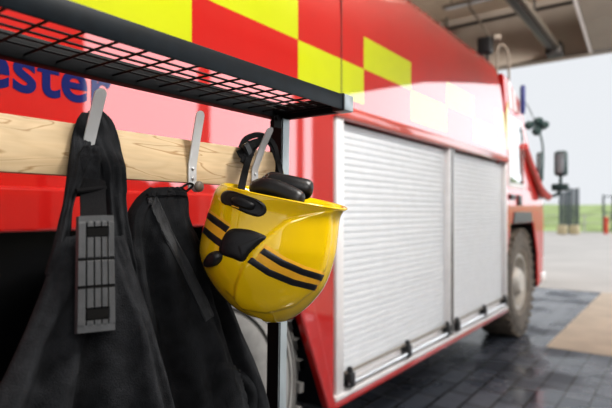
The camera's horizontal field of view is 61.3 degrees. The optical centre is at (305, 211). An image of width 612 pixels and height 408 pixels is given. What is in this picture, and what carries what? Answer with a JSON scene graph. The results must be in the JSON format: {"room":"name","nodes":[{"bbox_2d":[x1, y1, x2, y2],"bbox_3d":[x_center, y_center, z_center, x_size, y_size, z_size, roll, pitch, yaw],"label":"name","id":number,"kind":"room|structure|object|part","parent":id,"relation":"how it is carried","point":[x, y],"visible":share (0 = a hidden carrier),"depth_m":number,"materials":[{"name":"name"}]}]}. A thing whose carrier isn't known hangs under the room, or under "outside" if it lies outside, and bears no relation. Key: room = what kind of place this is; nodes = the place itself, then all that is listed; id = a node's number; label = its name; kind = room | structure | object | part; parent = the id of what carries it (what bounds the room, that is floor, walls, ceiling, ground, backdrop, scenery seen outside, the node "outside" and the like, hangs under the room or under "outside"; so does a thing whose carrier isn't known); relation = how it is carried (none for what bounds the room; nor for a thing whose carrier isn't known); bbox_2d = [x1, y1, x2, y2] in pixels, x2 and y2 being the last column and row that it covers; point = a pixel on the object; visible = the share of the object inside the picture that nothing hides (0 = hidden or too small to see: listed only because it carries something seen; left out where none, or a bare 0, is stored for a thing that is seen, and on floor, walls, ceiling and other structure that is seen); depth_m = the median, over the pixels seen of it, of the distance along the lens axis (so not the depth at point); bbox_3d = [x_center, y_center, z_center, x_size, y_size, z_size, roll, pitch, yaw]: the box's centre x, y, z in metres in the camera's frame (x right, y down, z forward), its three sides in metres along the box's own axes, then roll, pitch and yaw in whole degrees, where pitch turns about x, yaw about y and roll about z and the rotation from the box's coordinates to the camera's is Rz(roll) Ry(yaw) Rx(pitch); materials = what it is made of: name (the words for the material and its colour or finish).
{"room":"emergency services station","nodes":[
{"label":"emergency services station","id":0,"kind":"room"},
{"bbox_2d":[296,287,611,407],"bbox_3d":[1.454,1.550,2.655,11.200,0.100,16.000,0,0,36],"label":"floor","id":1,"kind":"structure","parent":0,"point":[481,369],"depth_m":4.76,"materials":[{"name":"grey tile"}]},
{"bbox_2d":[0,0,352,407],"bbox_3d":[-0.434,0.600,0.774,0.244,1.800,1.548,0,0,36],"label":"coat rack","id":2,"kind":"object","parent":1,"relation":"on","point":[28,145],"visible":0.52,"depth_m":1.01,"materials":[{"name":"black metal"}]},
{"bbox_2d":[0,110,174,407],"bbox_3d":[-0.358,0.434,0.849,0.218,1.252,0.403,0,0,36],"label":"jacket","id":3,"kind":"object","parent":2,"relation":"hanging from","point":[88,340],"visible":0.98,"depth_m":0.83,"materials":[{"name":"black fabric"}]},
{"bbox_3d":[-0.520,-0.279,0.838,0.030,0.043,1.535,0,0,36],"label":"rail","id":4,"kind":"part","parent":2,"relation":"part of","materials":[{"name":"black metal"}]},
{"bbox_3d":[-0.362,-0.276,0.698,0.030,0.038,1.496,0,0,36],"label":"rail","id":5,"kind":"part","parent":2,"relation":"part of","materials":[{"name":"black metal"}]},
{"bbox_2d":[128,182,269,407],"bbox_3d":[-0.215,0.504,1.164,0.137,1.136,0.410,0,0,36],"label":"jacket","id":6,"kind":"object","parent":2,"relation":"hanging from","point":[208,361],"visible":0.87,"depth_m":1.10,"materials":[{"name":"black fabric"}]},
{"bbox_3d":[-0.238,-0.057,1.152,0.017,0.025,0.025,0,0,36],"label":"hook knob","id":7,"kind":"part","parent":2,"relation":"part of","materials":[{"name":"silver metal"}]},
{"bbox_2d":[199,132,347,322],"bbox_3d":[-0.071,0.016,1.126,0.332,0.442,0.324,0,0,36],"label":"helmet","id":8,"kind":"object","parent":2,"relation":"hanging from","point":[268,248],"visible":0.99,"depth_m":1.01,"materials":[{"name":"yellow plastic"}]},
{"bbox_3d":[-0.189,0.094,1.025,0.056,0.035,0.020,0,0,44],"label":"pivot knob","id":9,"kind":"part","parent":8,"relation":"part of","materials":[{"name":"black plastic"}]},
{"bbox_3d":[-0.076,-0.243,1.390,0.012,0.033,0.030,0,0,36],"label":"bolt plate","id":10,"kind":"part","parent":2,"relation":"part of","materials":[{"name":"black paint"}]},
{"bbox_3d":[-0.083,0.622,1.419,0.046,1.757,0.071,0,0,36],"label":"post","id":11,"kind":"part","parent":2,"relation":"part of","materials":[{"name":"metal"}]},
{"bbox_3d":[0.004,-0.274,1.370,0.215,0.033,0.063,0,0,36],"label":"plate","id":12,"kind":"part","parent":2,"relation":"part of","materials":[{"name":"black paint"}]},
{"bbox_2d":[0,0,568,407],"bbox_3d":[-0.638,-0.317,3.620,2.686,3.642,11.079,0,0,36],"label":"fire engine","id":13,"kind":"object","parent":1,"relation":"on","point":[438,180],"visible":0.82,"depth_m":3.17,"materials":[{"name":"red paint"}]},
{"bbox_3d":[-1.455,0.234,0.697,0.030,1.668,5.400,0,0,36],"label":"panel","id":14,"kind":"part","parent":13,"relation":"part of","materials":[{"name":"red paint"}]},
{"bbox_3d":[0.165,0.250,2.931,0.075,1.580,0.080,0,0,36],"label":"shutter frame","id":15,"kind":"part","parent":13,"relation":"part of","materials":[{"name":"metal"}]},
{"bbox_3d":[0.668,0.995,3.629,0.040,0.060,1.640,0,0,36],"label":"rail","id":16,"kind":"part","parent":13,"relation":"part of","materials":[{"name":"metal"}]},
{"bbox_2d":[344,124,444,371],"bbox_3d":[0.665,0.226,3.631,0.009,1.489,1.640,0,0,36],"label":"roller shutter","id":17,"kind":"object","parent":13,"relation":"hanging from","point":[394,187],"depth_m":3.50,"materials":[{"name":"white paint"}]},
{"bbox_3d":[0.700,0.925,3.605,0.018,0.018,1.600,0,0,36],"label":"guide rod","id":18,"kind":"part","parent":13,"relation":"part of","materials":[{"name":"silver metal"}]},
{"bbox_3d":[1.127,1.077,4.290,0.138,0.045,3.450,0,0,36],"label":"sill","id":19,"kind":"part","parent":13,"relation":"part of","materials":[{"name":"red paint"}]},
{"bbox_3d":[1.150,-0.568,4.273,0.115,0.075,3.450,0,0,36],"label":"gutter rail","id":20,"kind":"part","parent":13,"relation":"part of","materials":[{"name":"metal"}]},
{"bbox_3d":[1.170,0.250,4.299,0.075,1.580,0.035,0,0,36],"label":"shutter frame","id":21,"kind":"part","parent":13,"relation":"part of","materials":[{"name":"metal"}]},
{"bbox_3d":[1.208,0.250,4.352,0.075,1.580,0.035,0,0,36],"label":"shutter frame","id":22,"kind":"part","parent":13,"relation":"part of","materials":[{"name":"metal"}]},
{"bbox_2d":[454,152,501,320],"bbox_3d":[1.671,0.226,5.001,0.009,1.489,1.560,0,0,36],"label":"roller shutter","id":23,"kind":"object","parent":13,"relation":"hanging from","point":[477,182],"depth_m":4.95,"materials":[{"name":"white paint"}]},
{"bbox_3d":[1.706,0.925,4.975,0.018,0.018,1.520,0,0,36],"label":"guide rod","id":24,"kind":"part","parent":13,"relation":"part of","materials":[{"name":"silver metal"}]},
{"bbox_3d":[1.674,0.995,4.999,0.040,0.060,1.560,0,0,36],"label":"rail","id":25,"kind":"part","parent":13,"relation":"part of","materials":[{"name":"metal"}]},
{"bbox_2d":[477,36,492,60],"bbox_3d":[2.159,-1.871,6.212,0.160,0.452,0.140,0,0,36],"label":"work lamp","id":26,"kind":"object","parent":13,"relation":"attached to","point":[484,44],"depth_m":6.16,"materials":[{"name":"black plastic"}]},
{"bbox_2d":[492,34,500,42],"bbox_3d":[2.263,-2.077,6.205,0.137,0.122,0.099,0,0,-1],"label":"lamp","id":27,"kind":"object","parent":13,"relation":"attached to","point":[497,37],"depth_m":6.17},
{"bbox_3d":[2.157,0.250,5.643,0.075,1.580,0.050,0,0,36],"label":"shutter frame","id":28,"kind":"part","parent":13,"relation":"part of","materials":[{"name":"metal"}]},
{"bbox_3d":[2.338,-0.170,5.852,0.040,0.060,0.200,0,0,36],"label":"door handle","id":29,"kind":"part","parent":13,"relation":"part of","materials":[{"name":"black plastic"}]},
{"bbox_2d":[513,212,531,222],"bbox_3d":[2.632,0.065,6.256,0.015,0.130,0.900,0,0,36],"label":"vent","id":30,"kind":"object","parent":13,"relation":"attached to","point":[518,217],"depth_m":6.21,"materials":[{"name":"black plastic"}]},
{"bbox_2d":[538,154,539,176],"bbox_3d":[3.092,-0.602,6.849,0.020,0.341,0.010,0,0,36],"label":"mirror glass","id":31,"kind":"object","parent":13,"relation":"attached to","point":[538,154],"depth_m":6.84,"materials":[{"name":"grey mirror"}]},
{"bbox_2d":[536,152,543,180],"bbox_3d":[3.129,-0.602,6.900,0.080,0.401,0.120,0,0,36],"label":"mirror","id":32,"kind":"object","parent":13,"relation":"attached to","point":[540,155],"depth_m":6.85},
{"bbox_2d":[539,133,543,181],"bbox_3d":[3.076,-0.746,6.835,0.101,0.794,0.265,0,0,36],"label":"mirror arm","id":33,"kind":"object","parent":13,"relation":"attached to","point":[541,154],"depth_m":6.85,"materials":[{"name":"black metal"}]},
{"bbox_2d":[524,143,568,200],"bbox_3d":[3.152,-0.496,6.778,0.316,0.687,1.480,0,0,36],"label":"mirror arm","id":34,"kind":"object","parent":13,"relation":"attached to","point":[534,190],"depth_m":6.85,"materials":[{"name":"red paint"}]},
{"bbox_2d":[556,152,563,173],"bbox_3d":[3.570,-0.686,7.249,0.110,0.294,0.010,0,0,36],"label":"mirror glass","id":35,"kind":"object","parent":13,"relation":"attached to","point":[559,155],"depth_m":7.25,"materials":[{"name":"grey mirror"}]},
{"bbox_2d":[554,151,567,175],"bbox_3d":[3.608,-0.686,7.300,0.170,0.354,0.120,0,0,36],"label":"mirror","id":36,"kind":"object","parent":13,"relation":"attached to","point":[560,157],"depth_m":7.24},
{"bbox_2d":[546,292,611,355],"bbox_3d":[7.005,1.498,5.525,7.250,0.004,4.800,0,0,36],"label":"slab","id":37,"kind":"object","parent":1,"relation":"on","point":[590,331],"depth_m":6.46,"materials":[{"name":"beige concrete"}]},
{"bbox_2d":[410,0,538,22],"bbox_3d":[1.498,-4.218,2.715,11.200,0.035,16.150,0,0,36],"label":"ceiling","id":38,"kind":"structure","parent":0,"point":[434,8],"depth_m":10.70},
{"bbox_2d":[442,0,488,10],"bbox_3d":[3.052,-4.044,9.645,1.000,0.352,0.160,0,0,36],"label":"ceiling light","id":39,"kind":"object","parent":38,"relation":"hanging from","point":[462,3],"visible":0.94,"depth_m":9.70,"materials":[{"name":"metal"}]},
{"bbox_2d":[469,0,490,35],"bbox_3d":[3.222,-3.924,9.649,0.713,1.344,0.167,0,0,-36],"label":"conduit pipe","id":40,"kind":"object","parent":38,"relation":"attached to","point":[470,8],"visible":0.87,"depth_m":9.67,"materials":[{"name":"grey metal"}]},
{"bbox_2d":[505,0,563,58],"bbox_3d":[3.288,-3.580,7.821,0.280,1.280,5.500,0,0,36],"label":"door track","id":41,"kind":"object","parent":38,"relation":"hanging from","point":[554,48],"visible":1,"depth_m":8.44,"materials":[{"name":"metal"}]},
{"bbox_3d":[3.105,-3.080,7.707,0.060,0.080,5.100,0,0,36],"label":"rail","id":42,"kind":"part","parent":41,"relation":"part of","materials":[{"name":"metal"}]},
{"bbox_3d":[3.234,-3.080,7.613,0.060,0.080,5.100,0,0,36],"label":"rail","id":43,"kind":"part","parent":41,"relation":"part of","materials":[{"name":"metal"}]},
{"bbox_2d":[440,0,611,70],"bbox_3d":[6.344,-1.375,9.144,11.400,5.750,0.250,0,0,36],"label":"ceiling","id":44,"kind":"structure","parent":0,"point":[563,22],"depth_m":10.41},
{"bbox_2d":[449,0,573,29],"bbox_3d":[6.163,-4.015,9.066,11.200,0.050,0.070,0,0,36],"label":"trim","id":45,"kind":"structure","parent":44,"relation":"attached to","point":[570,1],"depth_m":10.58,"materials":[{"name":"metal"}]},
{"bbox_2d":[494,51,592,67],"bbox_3d":[6.221,-3.002,9.061,8.500,0.025,0.030,0,0,36],"label":"trim","id":46,"kind":"structure","parent":44,"relation":"attached to","point":[592,51],"depth_m":10.20,"materials":[{"name":"grey metal"}]},
{"bbox_2d":[578,0,611,52],"bbox_3d":[6.079,-3.380,6.553,4.760,0.942,3.760,0,0,36],"label":"door","id":47,"kind":"structure","parent":44,"relation":"attached to","point":[596,14],"depth_m":8.57,"materials":[{"name":"metal"}]},
{"bbox_2d":[573,0,591,52],"bbox_3d":[4.100,-3.403,7.938,0.050,0.963,3.850,0,0,36],"label":"door frame","id":48,"kind":"structure","parent":47,"relation":"attached to","point":[576,4],"depth_m":8.70,"materials":[{"name":"metal"}]},
{"bbox_2d":[533,231,611,292],"bbox_3d":[11.543,1.552,15.716,120.000,0.095,49.000,0,0,36],"label":"ground","id":49,"kind":"structure","parent":0,"point":[582,261],"depth_m":15.69,"materials":[{"name":"grey concrete"}]},
{"bbox_2d":[557,225,567,234],"bbox_3d":[17.236,1.192,34.698,0.560,0.625,0.600,0,0,36],"label":"concrete block","id":50,"kind":"object","parent":49,"relation":"on","point":[561,229],"visible":0.99,"depth_m":34.46,"materials":[{"name":"beige concrete"}]},
{"bbox_2d":[559,191,568,232],"bbox_3d":[18.411,0.000,36.857,0.674,3.000,0.138,0,0,0],"label":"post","id":51,"kind":"object","parent":49,"relation":"on","point":[563,196],"visible":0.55,"depth_m":36.83,"materials":[{"name":"grey metal"}]},
{"bbox_3d":[18.143,0.000,36.857,0.129,3.000,0.129,0,0,14],"label":"post","id":52,"kind":"part","parent":51,"relation":"part of","materials":[{"name":"grey metal"}]},
{"bbox_3d":[18.411,-0.025,36.857,0.536,2.828,0.090,0,0,0],"label":"bar panel","id":53,"kind":"part","parent":51,"relation":"part of","materials":[{"name":"grey metal"}]},
{"bbox_3d":[18.679,0.000,36.857,0.129,3.000,0.129,0,0,-31],"label":"post","id":54,"kind":"part","parent":51,"relation":"part of","materials":[{"name":"grey metal"}]},
{"bbox_2d":[569,188,578,224],"bbox_3d":[19.143,-0.107,36.857,0.710,3.214,0.138,0,0,0],"label":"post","id":55,"kind":"object","parent":49,"relation":"on","point":[573,193],"visible":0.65,"depth_m":36.83,"materials":[{"name":"grey metal"}]},
{"bbox_3d":[18.857,-0.107,36.857,0.129,3.214,0.129,0,0,14],"label":"post","id":56,"kind":"part","parent":55,"relation":"part of","materials":[{"name":"grey metal"}]},
{"bbox_3d":[19.143,-0.132,36.857,0.571,3.042,0.090,0,0,0],"label":"bar panel","id":57,"kind":"part","parent":55,"relation":"part of","materials":[{"name":"grey metal"}]},
{"bbox_3d":[19.429,-0.107,36.857,0.129,3.214,0.129,0,0,-31],"label":"post","id":58,"kind":"part","parent":55,"relation":"part of","materials":[{"name":"grey metal"}]},
{"bbox_2d":[569,225,579,234],"bbox_3d":[18.054,1.192,34.698,0.560,0.625,0.600,0,0,36],"label":"concrete block","id":59,"kind":"object","parent":49,"relation":"on","point":[573,229],"visible":0.99,"depth_m":34.47,"materials":[{"name":"beige concrete"}]},
{"bbox_2d":[543,214,611,231],"bbox_3d":[21.408,0.830,37.629,50.043,1.360,0.100,0,0,36],"label":"wire fence","id":60,"kind":"object","parent":49,"relation":"on","point":[584,215],"visible":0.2,"depth_m":38.17,"materials":[{"name":"grey metal"}]},
{"bbox_3d":[21.425,0.525,37.616,50.000,0.602,0.060,0,0,36],"label":"rail","id":61,"kind":"part","parent":60,"relation":"part of","materials":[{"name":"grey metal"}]},
{"bbox_2d":[604,217,607,233],"bbox_3d":[20.454,0.910,35.182,0.260,1.180,0.260,0,0,36],"label":"bollard","id":62,"kind":"object","parent":49,"relation":"on","point":[605,218],"visible":0.91,"depth_m":35.09,"materials":[{"name":"orange paint"}]},
{"bbox_2d":[602,195,611,231],"bbox_3d":[22.669,0.113,38.700,0.851,2.775,0.138,0,0,0],"label":"gate","id":63,"kind":"object","parent":49,"relation":"on","point":[603,196],"visible":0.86,"depth_m":38.66,"materials":[{"name":"grey metal"}]},
{"bbox_3d":[22.312,0.113,38.700,0.129,2.775,0.129,0,0,14],"label":"post","id":64,"kind":"part","parent":63,"relation":"part of","materials":[{"name":"grey metal"}]},
{"bbox_2d":[543,204,611,231],"bbox_3d":[72.221,-0.171,98.327,240.000,3.382,156.000,0,0,36],"label":"grass bank","id":65,"kind":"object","parent":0,"point":[595,222],"visible":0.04,"depth_m":47.08,"materials":[{"name":"green plant"}]}
]}

